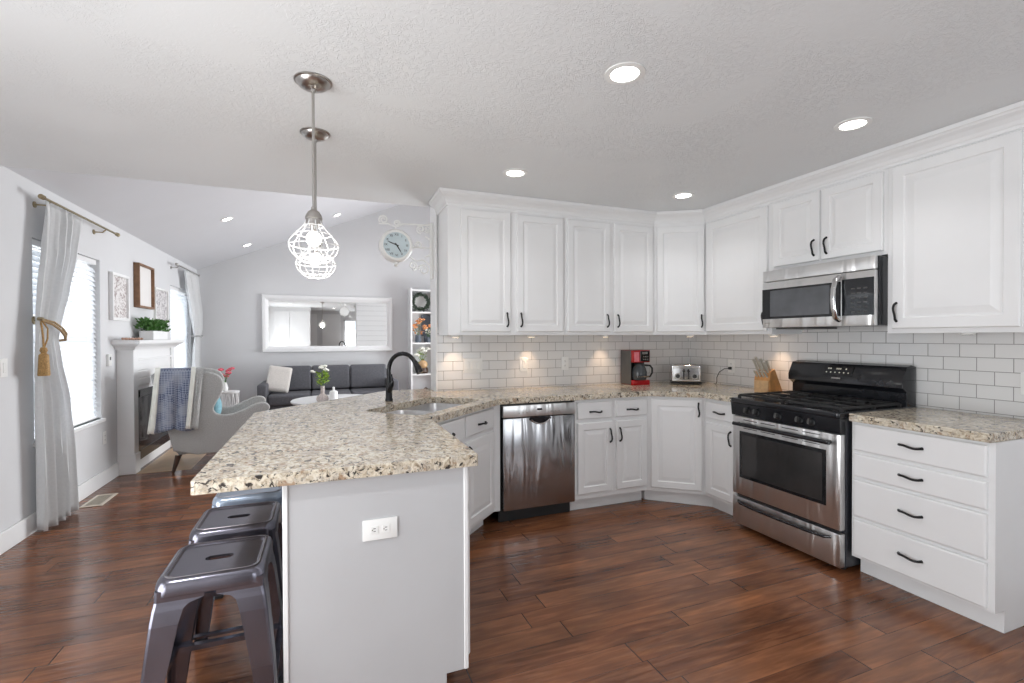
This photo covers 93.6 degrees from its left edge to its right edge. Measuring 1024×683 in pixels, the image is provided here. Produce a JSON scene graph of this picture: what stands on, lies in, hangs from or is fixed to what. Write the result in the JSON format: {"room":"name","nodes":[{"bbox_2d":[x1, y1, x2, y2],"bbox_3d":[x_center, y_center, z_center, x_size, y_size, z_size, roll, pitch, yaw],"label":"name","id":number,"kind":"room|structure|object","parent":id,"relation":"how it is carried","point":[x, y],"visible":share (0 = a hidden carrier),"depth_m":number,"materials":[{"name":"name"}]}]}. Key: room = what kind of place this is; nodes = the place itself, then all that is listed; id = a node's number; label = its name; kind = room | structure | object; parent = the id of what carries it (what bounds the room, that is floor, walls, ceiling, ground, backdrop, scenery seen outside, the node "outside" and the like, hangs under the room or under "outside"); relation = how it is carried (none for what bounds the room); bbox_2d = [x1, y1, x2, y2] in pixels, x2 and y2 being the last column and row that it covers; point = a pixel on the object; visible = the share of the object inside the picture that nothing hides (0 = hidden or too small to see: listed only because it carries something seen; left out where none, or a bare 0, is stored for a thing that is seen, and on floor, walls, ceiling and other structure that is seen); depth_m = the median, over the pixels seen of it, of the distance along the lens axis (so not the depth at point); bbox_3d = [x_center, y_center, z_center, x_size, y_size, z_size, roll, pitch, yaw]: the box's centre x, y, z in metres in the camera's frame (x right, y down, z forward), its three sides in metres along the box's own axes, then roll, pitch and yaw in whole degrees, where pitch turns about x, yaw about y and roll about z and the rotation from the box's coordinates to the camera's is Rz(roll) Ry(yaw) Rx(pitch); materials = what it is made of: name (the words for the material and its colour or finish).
{"room":"kitchen","nodes":[
{"label":"kitchen","id":0,"kind":"room"},
{"bbox_2d":[0,166,196,532],"bbox_3d":[-3.016,0.108,2.298,0.150,2.460,11.978,0,1,-21],"label":"wall","id":1,"kind":"structure","parent":0,"point":[20,222],"depth_m":3.34,"materials":[{"name":"grey paint"}]},
{"bbox_2d":[0,358,7,376],"bbox_3d":[-3.228,0.167,3.054,0.008,0.118,0.072,0,1,-21],"label":"light switch","id":2,"kind":"object","parent":1,"relation":"attached to","point":[3,362],"visible":1,"depth_m":3.05,"materials":[{"name":"white plastic"}]},
{"bbox_2d":[0,462,118,554],"bbox_3d":[-3.133,1.266,2.842,0.016,0.135,4.040,0,1,-21],"label":"baseboard","id":3,"kind":"structure","parent":1,"relation":"attached to","point":[27,526],"depth_m":3.33,"materials":[{"name":"white paint"}]},
{"bbox_2d":[32,247,105,446],"bbox_3d":[-3.596,0.001,3.859,0.150,1.470,1.130,0,1,-21],"label":"window","id":4,"kind":"structure","parent":1,"relation":"in","point":[83,426],"depth_m":4.15,"materials":[{"name":"white paint"}]},
{"bbox_2d":[32,239,97,440],"bbox_3d":[-3.594,-0.015,3.860,0.045,1.434,1.074,0,1,-21],"label":"window blind","id":5,"kind":"object","parent":4,"relation":"attached to","point":[77,353],"visible":0.45,"depth_m":4.09,"materials":[{"name":"white paint"}]},
{"bbox_2d":[32,194,119,236],"bbox_3d":[-3.510,-0.983,3.901,0.112,0.070,1.356,0,1,-21],"label":"curtain rod","id":6,"kind":"object","parent":1,"relation":"attached to","point":[40,196],"visible":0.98,"depth_m":3.66,"materials":[{"name":"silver metal"}]},
{"bbox_2d":[34,201,82,531],"bbox_3d":[-3.352,0.160,3.586,0.100,2.295,0.686,0,1,-21],"label":"curtain","id":7,"kind":"object","parent":6,"relation":"hanging from","point":[57,496],"visible":0.94,"depth_m":3.45,"materials":[{"name":"white fabric"}]},
{"bbox_2d":[32,316,67,375],"bbox_3d":[-3.283,0.027,3.389,0.161,0.412,0.351,0,1,-21],"label":"tieback","id":8,"kind":"object","parent":7,"relation":"attached to","point":[43,357],"visible":0.9,"depth_m":3.27,"materials":[{"name":"gold fabric"}]},
{"bbox_2d":[106,354,111,365],"bbox_3d":[-3.797,0.175,4.528,0.024,0.110,0.070,0,1,-21],"label":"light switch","id":9,"kind":"object","parent":1,"relation":"attached to","point":[108,356],"visible":1,"depth_m":4.50,"materials":[{"name":"white plastic"}]},
{"bbox_2d":[109,271,129,320],"bbox_3d":[-3.884,-0.437,4.758,0.034,0.460,0.420,0,1,-21],"label":"picture frame","id":10,"kind":"object","parent":1,"relation":"attached to","point":[119,284],"visible":1,"depth_m":4.74,"materials":[{"name":"white paint"}]},
{"bbox_2d":[114,276,126,317],"bbox_3d":[-3.892,-0.437,4.755,0.014,0.410,0.370,0,1,-21],"label":"print","id":11,"kind":"object","parent":10,"relation":"attached to","point":[120,282],"depth_m":4.78},
{"bbox_2d":[133,262,154,309],"bbox_3d":[-4.123,-0.612,5.393,0.054,0.480,0.500,0,1,-21],"label":"picture frame","id":12,"kind":"object","parent":1,"relation":"attached to","point":[143,275],"visible":1,"depth_m":5.37,"materials":[{"name":"brown wood"}]},
{"bbox_2d":[140,266,150,306],"bbox_3d":[-4.137,-0.612,5.388,0.023,0.440,0.460,0,1,-21],"label":"print","id":13,"kind":"object","parent":12,"relation":"attached to","point":[145,271],"depth_m":5.43,"materials":[{"name":"paper"}]},
{"bbox_2d":[154,287,168,323],"bbox_3d":[-4.376,-0.439,5.999,0.024,0.435,0.510,0,1,-21],"label":"picture frame","id":14,"kind":"object","parent":1,"relation":"attached to","point":[161,311],"visible":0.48,"depth_m":6.01,"materials":[{"name":"white plastic"}]},
{"bbox_2d":[156,289,166,319],"bbox_3d":[-4.381,-0.439,5.997,0.009,0.399,0.474,0,1,-21],"label":"print","id":15,"kind":"object","parent":14,"relation":"attached to","point":[161,294],"depth_m":6.00},
{"bbox_2d":[170,290,184,320],"bbox_3d":[-4.775,-0.023,6.866,0.150,1.470,1.090,0,1,-21],"label":"window","id":16,"kind":"structure","parent":1,"relation":"in","point":[170,290],"depth_m":7.00,"materials":[{"name":"white paint"}]},
{"bbox_2d":[170,286,188,367],"bbox_3d":[-4.773,-0.039,6.867,0.045,1.434,1.034,0,1,-21],"label":"window blind","id":17,"kind":"object","parent":1,"relation":"attached to","point":[179,328],"visible":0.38,"depth_m":6.94,"materials":[{"name":"white paint"}]},
{"bbox_2d":[170,263,199,275],"bbox_3d":[-4.679,-1.006,6.886,0.112,0.070,1.246,0,1,-21],"label":"curtain rod","id":18,"kind":"object","parent":1,"relation":"attached to","point":[176,264],"visible":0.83,"depth_m":6.53,"materials":[{"name":"silver metal"}]},
{"bbox_2d":[184,270,202,366],"bbox_3d":[-4.783,0.134,7.234,0.076,2.290,1.051,0,1,-21],"label":"curtain","id":19,"kind":"object","parent":18,"relation":"hanging from","point":[191,280],"visible":0.61,"depth_m":7.26,"materials":[{"name":"white fabric"}]},
{"bbox_2d":[4,166,400,269],"bbox_3d":[-1.713,-1.947,6.423,5.611,1.714,5.218,0,1,-21],"label":"vaulted ceiling","id":20,"kind":"structure","parent":0,"point":[182,221],"depth_m":5.46,"materials":[{"name":"paint"}]},
{"bbox_2d":[197,205,429,405],"bbox_3d":[-2.634,-0.712,8.793,5.611,3.981,0.150,0,1,-21],"label":"wall","id":21,"kind":"structure","parent":0,"point":[231,291],"depth_m":8.34,"materials":[{"name":"grey paint"}]},
{"bbox_2d":[262,294,391,352],"bbox_3d":[-3.205,-0.309,8.467,2.144,0.975,0.043,0,1,-21],"label":"wall mirror","id":22,"kind":"object","parent":21,"relation":"attached to","point":[290,323],"visible":1,"depth_m":8.44,"materials":[{"name":"white mirror"}]},
{"bbox_2d":[268,301,386,345],"bbox_3d":[-3.211,-0.309,8.480,1.948,0.779,0.006,0,1,-21],"label":"mirror glass","id":23,"kind":"object","parent":22,"relation":"attached to","point":[290,323],"depth_m":8.46,"materials":[{"name":"silver metal"}]},
{"bbox_2d":[0,0,1023,211],"bbox_3d":[0.474,-1.170,0.853,5.611,0.140,6.760,0,1,-21],"label":"ceiling","id":24,"kind":"structure","parent":0,"point":[733,99],"depth_m":2.12,"materials":[{"name":"white paint"}]},
{"bbox_2d":[288,71,338,263],"bbox_3d":[-0.844,-0.721,2.045,0.201,0.770,0.201,0,1,-15],"label":"pendant lamp","id":25,"kind":"object","parent":24,"relation":"hanging from","point":[314,83],"visible":1,"depth_m":2.03,"materials":[{"name":"silver metal"}]},
{"bbox_2d":[305,207,322,225],"bbox_3d":[-0.844,-0.534,2.046,0.072,0.075,0.072,0,1,-21],"label":"socket","id":26,"kind":"object","parent":25,"relation":"attached to","point":[313,217],"depth_m":2.02,"materials":[{"name":"silver metal"}]},
{"bbox_2d":[295,127,335,278],"bbox_3d":[-1.048,-0.725,2.563,0.201,0.770,0.201,0,1,-15],"label":"pendant lamp","id":27,"kind":"object","parent":24,"relation":"hanging from","point":[321,135],"visible":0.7,"depth_m":2.54,"materials":[{"name":"silver metal"}]},
{"bbox_2d":[503,168,527,177],"bbox_3d":[0.021,-1.116,3.190,0.166,0.006,0.166,0,1,-21],"label":"recessed light","id":28,"kind":"object","parent":24,"relation":"in","point":[514,173],"visible":1,"depth_m":3.19,"materials":[{"name":"white glass"}]},
{"bbox_2d":[604,62,645,84],"bbox_3d":[0.467,-1.107,1.990,0.166,0.006,0.166,0,1,-21],"label":"recessed light","id":29,"kind":"object","parent":24,"relation":"in","point":[623,73],"visible":1,"depth_m":1.99,"materials":[{"name":"white plastic"}]},
{"bbox_2d":[672,192,694,198],"bbox_3d":[1.321,-1.125,3.710,0.166,0.006,0.166,0,1,-21],"label":"recessed light","id":30,"kind":"object","parent":24,"relation":"in","point":[683,195],"visible":1,"depth_m":3.70,"materials":[{"name":"white plastic"}]},
{"bbox_2d":[833,117,872,131],"bbox_3d":[1.752,-1.115,2.472,0.166,0.006,0.166,0,1,-21],"label":"recessed light","id":31,"kind":"object","parent":24,"relation":"in","point":[856,123],"visible":1,"depth_m":2.47,"materials":[{"name":"white plastic"}]},
{"bbox_2d":[0,447,1023,682],"bbox_3d":[-0.470,1.381,3.305,5.611,0.120,11.978,0,1,-21],"label":"floor","id":32,"kind":"structure","parent":0,"point":[643,590],"depth_m":2.38,"materials":[{"name":"brown wood"}]},
{"bbox_2d":[79,493,117,507],"bbox_3d":[-3.432,1.320,3.998,0.150,0.007,0.330,0,1,-21],"label":"floor vent","id":33,"kind":"object","parent":32,"relation":"in","point":[98,500],"visible":0.99,"depth_m":3.98,"materials":[{"name":"beige metal"}]},
{"bbox_2d":[111,340,184,475],"bbox_3d":[-4.029,0.648,5.408,0.225,1.329,1.638,0,1,-21],"label":"fireplace","id":34,"kind":"object","parent":32,"relation":"on","point":[136,360],"visible":0.73,"depth_m":4.85,"materials":[{"name":"white paint"}]},
{"bbox_2d":[111,340,184,349],"bbox_3d":[-4.031,0.031,5.402,0.225,0.095,1.638,0,1,-21],"label":"mantel shelf","id":35,"kind":"object","parent":34,"relation":"attached to","point":[118,344],"depth_m":4.94,"materials":[{"name":"white paint"}]},
{"bbox_2d":[133,317,170,339],"bbox_3d":[-4.026,-0.147,5.405,0.230,0.258,0.636,0,1,-21],"label":"potted plant","id":36,"kind":"object","parent":34,"relation":"on","point":[155,329],"visible":1,"depth_m":5.24,"materials":[{"name":"green plant"}]},
{"bbox_2d":[137,448,205,473],"bbox_3d":[-3.792,1.310,5.559,0.461,0.002,1.500,0,1,-21],"label":"rug","id":37,"kind":"object","parent":32,"relation":"on","point":[164,463],"visible":0.57,"depth_m":5.21,"materials":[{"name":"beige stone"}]},
{"bbox_2d":[150,368,269,473],"bbox_3d":[-3.247,0.804,5.247,1.039,1.018,0.745,0,1,-30],"label":"wingback armchair","id":38,"kind":"object","parent":32,"relation":"on","point":[214,430],"visible":0.62,"depth_m":4.92,"materials":[{"name":"grey fabric"}]},
{"bbox_2d":[147,367,203,433],"bbox_3d":[-3.345,0.574,4.790,0.461,0.637,0.202,0,1,-30],"label":"throw blanket","id":39,"kind":"object","parent":38,"relation":"on","point":[176,393],"visible":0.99,"depth_m":4.74,"materials":[{"name":"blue fabric"}]},
{"bbox_2d":[214,397,221,413],"bbox_3d":[-3.240,0.712,5.236,0.138,0.257,0.255,0,1,-30],"label":"throw pillow","id":40,"kind":"object","parent":38,"relation":"on","point":[218,406],"visible":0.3,"depth_m":5.17,"materials":[{"name":"teal fabric"}]},
{"bbox_2d":[140,535,283,682],"bbox_3d":[-0.996,1.032,1.642,0.404,0.612,0.404,0,1,-21],"label":"bar stool","id":41,"kind":"object","parent":32,"relation":"on","point":[244,569],"visible":1,"depth_m":1.54,"materials":[{"name":"grey paint"}]},
{"bbox_2d":[221,390,239,405],"bbox_3d":[-3.974,0.997,6.774,0.240,0.603,0.240,0,1,-21],"label":"side table","id":42,"kind":"object","parent":32,"relation":"on","point":[231,392],"visible":0.34,"depth_m":6.71,"materials":[{"name":"white paint"}]},
{"bbox_2d":[218,367,234,390],"bbox_3d":[-4.039,0.528,6.752,0.201,0.334,0.221,0,1,28],"label":"flower vase","id":43,"kind":"object","parent":42,"relation":"on","point":[225,387],"visible":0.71,"depth_m":6.75,"materials":[{"name":"white plastic"}]},
{"bbox_2d":[186,501,282,681],"bbox_3d":[-1.142,1.029,2.014,0.404,0.612,0.404,0,1,-21],"label":"bar stool","id":44,"kind":"object","parent":32,"relation":"on","point":[259,518],"visible":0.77,"depth_m":1.95,"materials":[{"name":"grey paint"}]},
{"bbox_2d":[208,486,281,637],"bbox_3d":[-1.292,1.026,2.396,0.404,0.612,0.404,0,1,-21],"label":"bar stool","id":45,"kind":"object","parent":32,"relation":"on","point":[272,493],"visible":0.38,"depth_m":2.27,"materials":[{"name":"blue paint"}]},
{"bbox_2d":[290,394,362,405],"bbox_3d":[-2.621,1.069,7.090,1.180,0.451,1.180,0,1,-21],"label":"coffee table","id":46,"kind":"object","parent":32,"relation":"on","point":[310,399],"visible":0.28,"depth_m":7.01,"materials":[{"name":"white paint"}]},
{"bbox_2d":[310,365,330,401],"bbox_3d":[-2.686,0.588,6.803,0.270,0.515,0.232,0,1,27],"label":"flower vase","id":47,"kind":"object","parent":46,"relation":"on","point":[322,397],"visible":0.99,"depth_m":6.78,"materials":[{"name":"ceramic"}]},
{"bbox_2d":[329,387,337,399],"bbox_3d":[-2.526,0.743,6.803,0.110,0.205,0.110,0,1,-21],"label":"bottle","id":48,"kind":"object","parent":46,"relation":"on","point":[333,394],"visible":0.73,"depth_m":6.77,"materials":[{"name":"ceramic"}]},
{"bbox_2d":[257,364,398,409],"bbox_3d":[-3.014,0.845,8.009,2.100,0.882,0.860,0,1,-21],"label":"sofa","id":49,"kind":"object","parent":32,"relation":"on","point":[359,378],"visible":0.52,"depth_m":8.10,"materials":[{"name":"grey fabric"}]},
{"bbox_2d":[266,365,291,392],"bbox_3d":[-3.723,0.602,7.675,0.389,0.438,0.197,0,1,-21],"label":"sofa pillow","id":50,"kind":"object","parent":49,"relation":"on","point":[278,378],"visible":0.87,"depth_m":7.63,"materials":[{"name":"beige fabric"}]},
{"bbox_2d":[267,390,310,406],"bbox_3d":[-3.556,0.906,7.711,0.607,0.170,0.660,0,1,-21],"label":"seat cushion","id":51,"kind":"object","parent":49,"relation":"on","point":[274,399],"depth_m":7.41,"materials":[{"name":"grey fabric"}]},
{"bbox_2d":[281,366,310,390],"bbox_3d":[-3.676,0.614,8.013,0.607,0.417,0.201,0,1,-21],"label":"cushion","id":52,"kind":"object","parent":49,"relation":"on","point":[300,380],"depth_m":8.00,"materials":[{"name":"grey fabric"}]},
{"bbox_2d":[311,389,350,395],"bbox_3d":[-2.985,0.902,7.935,0.607,0.170,0.660,0,1,-21],"label":"seat cushion","id":53,"kind":"object","parent":49,"relation":"on","point":[314,392],"depth_m":7.86,"materials":[{"name":"grey fabric"}]},
{"bbox_2d":[312,365,349,389],"bbox_3d":[-3.105,0.610,8.237,0.607,0.417,0.201,0,1,-21],"label":"cushion","id":54,"kind":"object","parent":49,"relation":"on","point":[339,374],"depth_m":8.19,"materials":[{"name":"grey fabric"}]},
{"bbox_2d":[350,387,385,393],"bbox_3d":[-2.413,0.899,8.159,0.607,0.170,0.660,0,1,-21],"label":"seat cushion","id":55,"kind":"object","parent":49,"relation":"on","point":[353,390],"depth_m":8.14,"materials":[{"name":"grey fabric"}]},
{"bbox_2d":[350,364,385,387],"bbox_3d":[-2.534,0.607,8.461,0.607,0.417,0.201,0,1,-21],"label":"cushion","id":56,"kind":"object","parent":49,"relation":"on","point":[361,375],"depth_m":8.39,"materials":[{"name":"grey fabric"}]},
{"bbox_2d":[282,467,469,682],"bbox_3d":[-0.592,0.896,2.102,0.678,0.871,0.879,0,1,-21],"label":"base cabinet","id":57,"kind":"object","parent":32,"relation":"on","point":[394,609],"visible":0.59,"depth_m":1.68,"materials":[{"name":"white paint"}]},
{"bbox_2d":[363,516,396,541],"bbox_3d":[-0.461,0.656,1.680,0.118,0.072,0.007,0,1,-21],"label":"wall outlet","id":58,"kind":"object","parent":57,"relation":"attached to","point":[382,528],"visible":1,"depth_m":1.68,"materials":[{"name":"white plastic"}]},
{"bbox_2d":[370,524,389,533],"bbox_3d":[-0.460,0.656,1.679,0.066,0.027,0.003,0,1,-21],"label":"receptacle","id":59,"kind":"object","parent":58,"relation":"attached to","point":[374,528],"depth_m":1.68,"materials":[{"name":"white plastic"}]},
{"bbox_2d":[408,288,430,389],"bbox_3d":[-1.600,0.149,8.952,0.620,2.249,0.314,0,1,-21],"label":"bookshelf","id":60,"kind":"object","parent":32,"relation":"on","point":[420,381],"visible":0.44,"depth_m":9.01,"materials":[{"name":"white paint"}]},
{"bbox_2d":[412,318,424,342],"bbox_3d":[-1.756,-0.208,8.856,0.267,0.455,0.256,0,1,32],"label":"flower vase","id":61,"kind":"object","parent":60,"relation":"on","point":[417,336],"visible":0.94,"depth_m":8.82,"materials":[{"name":"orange plant"}]},
{"bbox_2d":[412,296,426,310],"bbox_3d":[-1.712,-0.711,8.937,0.320,0.320,0.018,0,1,-21],"label":"plate","id":62,"kind":"object","parent":60,"relation":"on","point":[420,301],"visible":0.59,"depth_m":8.94,"materials":[{"name":"ceramic"}]},
{"bbox_2d":[412,292,429,311],"bbox_3d":[-1.677,-0.719,8.865,0.416,0.389,0.152,0,1,-21],"label":"wreath","id":63,"kind":"object","parent":60,"relation":"on","point":[418,294],"visible":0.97,"depth_m":8.84,"materials":[{"name":"green plant"}]},
{"bbox_2d":[414,347,430,373],"bbox_3d":[-1.660,0.341,8.914,0.281,0.495,0.230,0,1,13],"label":"flower pot","id":64,"kind":"object","parent":60,"relation":"on","point":[421,349],"visible":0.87,"depth_m":8.87,"materials":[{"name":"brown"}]},
{"bbox_2d":[419,360,427,367],"bbox_3d":[-1.647,0.421,8.877,0.166,0.173,0.174,0,1,-21],"label":"woven ball","id":65,"kind":"object","parent":64,"relation":"on","point":[423,363],"visible":0.77,"depth_m":8.82,"materials":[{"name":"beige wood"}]},
{"bbox_2d":[421,315,430,341],"bbox_3d":[-1.563,-0.243,9.084,0.300,0.520,0.040,0,1,-21],"label":"framed picture","id":66,"kind":"object","parent":60,"relation":"on","point":[427,321],"visible":0.55,"depth_m":9.05},
{"bbox_2d":[422,315,430,334],"bbox_3d":[-1.563,-0.303,9.084,0.280,0.380,0.012,0,1,-21],"label":"flowers","id":67,"kind":"object","parent":66,"relation":"attached to","point":[427,321],"depth_m":9.06,"materials":[{"name":"orange plant"}]},
{"bbox_2d":[422,324,430,342],"bbox_3d":[-1.538,-0.154,8.882,0.246,0.346,0.236,0,1,-21],"label":"flower vase","id":68,"kind":"object","parent":60,"relation":"on","point":[429,325],"visible":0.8,"depth_m":8.86,"materials":[{"name":"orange plant"}]},
{"bbox_2d":[400,405,499,533],"bbox_3d":[-0.672,0.886,3.173,0.895,0.871,1.728,0,1,24],"label":"base cabinet","id":69,"kind":"object","parent":32,"relation":"on","point":[479,430],"visible":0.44,"depth_m":3.23,"materials":[{"name":"white paint"}]},
{"bbox_2d":[190,381,786,494],"bbox_3d":[0.357,0.426,3.238,3.782,0.042,2.357,0,1,-21],"label":"countertop","id":70,"kind":"structure","parent":69,"relation":"on","point":[353,437],"depth_m":2.14,"materials":[{"name":"stone"}]},
{"bbox_2d":[385,351,423,401],"bbox_3d":[-0.731,0.238,3.243,0.303,0.342,0.062,0,1,24],"label":"kitchen faucet","id":71,"kind":"object","parent":70,"relation":"on","point":[389,380],"visible":1,"depth_m":3.26,"materials":[{"name":"black metal"}]},
{"bbox_2d":[387,403,462,414],"bbox_3d":[-0.550,0.546,3.106,0.448,0.192,0.780,0,1,24],"label":"sink","id":72,"kind":"object","parent":70,"relation":"in","point":[427,408],"visible":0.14,"depth_m":3.41,"materials":[{"name":"metal"}]},
{"bbox_2d":[621,350,652,384],"bbox_3d":[1.153,0.235,4.402,0.216,0.315,0.247,0,1,-18],"label":"coffee maker","id":73,"kind":"object","parent":70,"relation":"on","point":[633,369],"visible":1,"depth_m":4.33,"materials":[{"name":"red plastic"}]},
{"bbox_2d":[670,364,701,383],"bbox_3d":[1.607,0.295,4.452,0.270,0.166,0.262,0,1,17],"label":"toaster","id":74,"kind":"object","parent":70,"relation":"on","point":[680,373],"visible":1,"depth_m":4.35,"materials":[{"name":"metal"}]},
{"bbox_2d":[752,356,781,391],"bbox_3d":[1.981,0.256,3.746,0.236,0.280,0.126,0,1,-29],"label":"knife block","id":75,"kind":"object","parent":70,"relation":"on","point":[766,379],"visible":0.98,"depth_m":3.70,"materials":[{"name":"brown wood"}]},
{"bbox_2d":[498,401,574,521],"bbox_3d":[0.094,0.880,3.801,0.592,0.866,0.619,0,1,-21],"label":"dishwasher","id":76,"kind":"object","parent":32,"relation":"on","point":[537,440],"visible":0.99,"depth_m":3.52,"materials":[{"name":"silver metal"}]},
{"bbox_2d":[570,396,646,509],"bbox_3d":[0.687,0.875,4.038,0.665,0.871,0.652,0,1,-21],"label":"base cabinet","id":77,"kind":"object","parent":32,"relation":"on","point":[611,433],"visible":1,"depth_m":3.77,"materials":[{"name":"white paint"}]},
{"bbox_2d":[641,396,712,506],"bbox_3d":[1.488,0.871,4.223,0.959,0.871,0.880,0,1,-21],"label":"base cabinet","id":78,"kind":"object","parent":32,"relation":"on","point":[675,425],"visible":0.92,"depth_m":3.83,"materials":[{"name":"white paint"}]},
{"bbox_2d":[705,398,737,514],"bbox_3d":[1.834,0.874,3.720,0.652,0.871,0.333,0,1,-21],"label":"base cabinet","id":79,"kind":"object","parent":32,"relation":"on","point":[718,414],"visible":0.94,"depth_m":3.63,"materials":[{"name":"white paint"}]},
{"bbox_2d":[731,360,915,569],"bbox_3d":[2.013,0.729,3.187,0.738,1.169,0.778,0,1,-21],"label":"gas range","id":80,"kind":"object","parent":32,"relation":"on","point":[792,451],"visible":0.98,"depth_m":3.01,"materials":[{"name":"silver metal"}]},
{"bbox_2d":[731,394,914,417],"bbox_3d":[2.015,0.413,3.185,0.696,0.032,0.778,0,1,-21],"label":"cooktop","id":81,"kind":"object","parent":80,"relation":"in","point":[791,407],"depth_m":3.01,"materials":[{"name":"black metal"}]},
{"bbox_2d":[852,421,1023,632],"bbox_3d":[2.298,0.883,2.535,0.652,0.871,0.625,0,1,-21],"label":"base cabinet","id":82,"kind":"object","parent":32,"relation":"on","point":[937,519],"visible":1,"depth_m":2.31,"materials":[{"name":"white paint"}]},
{"bbox_2d":[849,407,1023,442],"bbox_3d":[2.313,0.427,2.537,0.652,0.042,0.621,0,1,-21],"label":"countertop","id":83,"kind":"structure","parent":82,"relation":"on","point":[963,425],"depth_m":2.44,"materials":[{"name":"stone"}]},
{"bbox_2d":[437,215,592,390],"bbox_3d":[0.556,0.088,4.433,2.562,2.440,0.172,0,1,-21],"label":"wall","id":84,"kind":"structure","parent":0,"point":[437,215],"depth_m":3.88,"materials":[{"name":"white paint"}]},
{"bbox_2d":[378,215,432,279],"bbox_3d":[-0.851,-0.758,3.882,0.443,0.496,0.104,0,1,-21],"label":"clock","id":85,"kind":"object","parent":84,"relation":"attached to","point":[395,245],"visible":1,"depth_m":3.83,"materials":[{"name":"white plastic"}]},
{"bbox_2d":[383,232,409,257],"bbox_3d":[-0.914,-0.764,3.807,0.206,0.206,0.003,0,1,-21],"label":"clock","id":86,"kind":"object","parent":85,"relation":"on","point":[395,244],"depth_m":3.81,"materials":[{"name":"white"}]},
{"bbox_2d":[430,207,437,390],"bbox_3d":[-0.643,0.096,3.965,0.013,2.440,0.203,0,1,-21],"label":"trim","id":87,"kind":"structure","parent":84,"relation":"attached to","point":[433,214],"depth_m":3.92,"materials":[{"name":"white paint"}]},
{"bbox_2d":[438,205,563,334],"bbox_3d":[-0.074,-0.538,3.887,0.975,0.974,0.367,0,1,-21],"label":"upper cabinet","id":88,"kind":"object","parent":84,"relation":"attached to","point":[500,272],"visible":1,"depth_m":3.73,"materials":[{"name":"white paint"}]},
{"bbox_2d":[437,329,688,390],"bbox_3d":[0.584,0.142,4.346,2.550,0.506,0.012,0,1,-21],"label":"backsplash","id":89,"kind":"structure","parent":84,"relation":"attached to","point":[593,359],"depth_m":4.23,"materials":[{"name":"white tile"}]},
{"bbox_2d":[463,358,481,372],"bbox_3d":[-0.323,0.200,3.980,0.162,0.118,0.008,0,1,-21],"label":"light switch","id":90,"kind":"object","parent":89,"relation":"attached to","point":[474,365],"visible":1,"depth_m":3.98,"materials":[{"name":"white plastic"}]},
{"bbox_2d":[520,357,527,370],"bbox_3d":[0.101,0.197,4.146,0.072,0.118,0.008,0,1,-21],"label":"light switch","id":91,"kind":"object","parent":89,"relation":"attached to","point":[523,361],"visible":1,"depth_m":4.14,"materials":[{"name":"white plastic"}]},
{"bbox_2d":[561,357,568,369],"bbox_3d":[0.473,0.195,4.292,0.072,0.118,0.007,0,1,-21],"label":"wall outlet","id":92,"kind":"object","parent":89,"relation":"attached to","point":[564,360],"visible":1,"depth_m":4.29,"materials":[{"name":"white plastic"}]},
{"bbox_2d":[564,217,653,334],"bbox_3d":[0.795,-0.544,4.227,0.888,0.974,0.367,0,1,-21],"label":"upper cabinet","id":93,"kind":"object","parent":84,"relation":"attached to","point":[609,265],"visible":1,"depth_m":4.07,"materials":[{"name":"white paint"}]},
{"bbox_2d":[654,223,705,334],"bbox_3d":[1.565,-0.548,4.416,0.680,0.974,0.579,0,1,-21],"label":"upper cabinet","id":94,"kind":"object","parent":84,"relation":"attached to","point":[680,249],"visible":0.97,"depth_m":4.21,"materials":[{"name":"white paint"}]},
{"bbox_2d":[429,100,1023,225],"bbox_3d":[1.135,-1.073,3.588,3.511,0.103,1.536,0,1,24],"label":"trim","id":95,"kind":"structure","parent":84,"relation":"attached to","point":[1009,118],"depth_m":3.44,"materials":[{"name":"white paint"}]},
{"bbox_3d":[2.067,-0.361,4.286,0.150,3.332,11.978,0,1,-21],"label":"wall","id":96,"kind":"structure","parent":0,"visible":0},
{"bbox_2d":[706,203,801,334],"bbox_3d":[1.928,-0.545,3.916,0.367,0.974,0.667,0,1,-21],"label":"upper cabinet","id":97,"kind":"object","parent":96,"relation":"attached to","point":[738,246],"visible":0.65,"depth_m":3.83,"materials":[{"name":"white paint"}]},
{"bbox_2d":[772,169,887,270],"bbox_3d":[2.192,-0.772,3.239,0.367,0.508,0.782,0,1,-21],"label":"upper cabinet","id":98,"kind":"object","parent":96,"relation":"attached to","point":[848,219],"visible":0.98,"depth_m":3.12,"materials":[{"name":"white paint"}]},
{"bbox_2d":[762,255,887,329],"bbox_3d":[2.138,-0.296,3.215,0.479,0.420,0.770,0,1,-21],"label":"microwave","id":99,"kind":"object","parent":98,"relation":"attached to","point":[853,292],"visible":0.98,"depth_m":3.05,"materials":[{"name":"silver metal"}]},
{"bbox_2d":[689,326,1023,418],"bbox_3d":[2.301,0.124,3.474,0.012,0.546,2.888,0,1,-21],"label":"backsplash","id":100,"kind":"structure","parent":96,"relation":"attached to","point":[980,373],"depth_m":2.96,"materials":[{"name":"white tile"}]},
{"bbox_2d":[728,359,734,372],"bbox_3d":[1.965,0.220,4.305,0.007,0.118,0.072,0,1,-21],"label":"wall outlet","id":101,"kind":"object","parent":100,"relation":"attached to","point":[731,363],"visible":1,"depth_m":4.30,"materials":[{"name":"white plastic"}]},
{"bbox_2d":[1021,372,1023,394],"bbox_3d":[2.678,0.219,2.485,0.007,0.118,0.072,0,1,-21],"label":"wall outlet","id":102,"kind":"object","parent":100,"relation":"attached to","point":[1022,373],"visible":1,"depth_m":2.51,"materials":[{"name":"white plastic"}]},
{"bbox_2d":[888,128,1023,332],"bbox_3d":[2.451,-0.534,2.580,0.367,0.974,0.635,0,1,-21],"label":"upper cabinet","id":103,"kind":"object","parent":96,"relation":"attached to","point":[956,215],"visible":1,"depth_m":2.49,"materials":[{"name":"white paint"}]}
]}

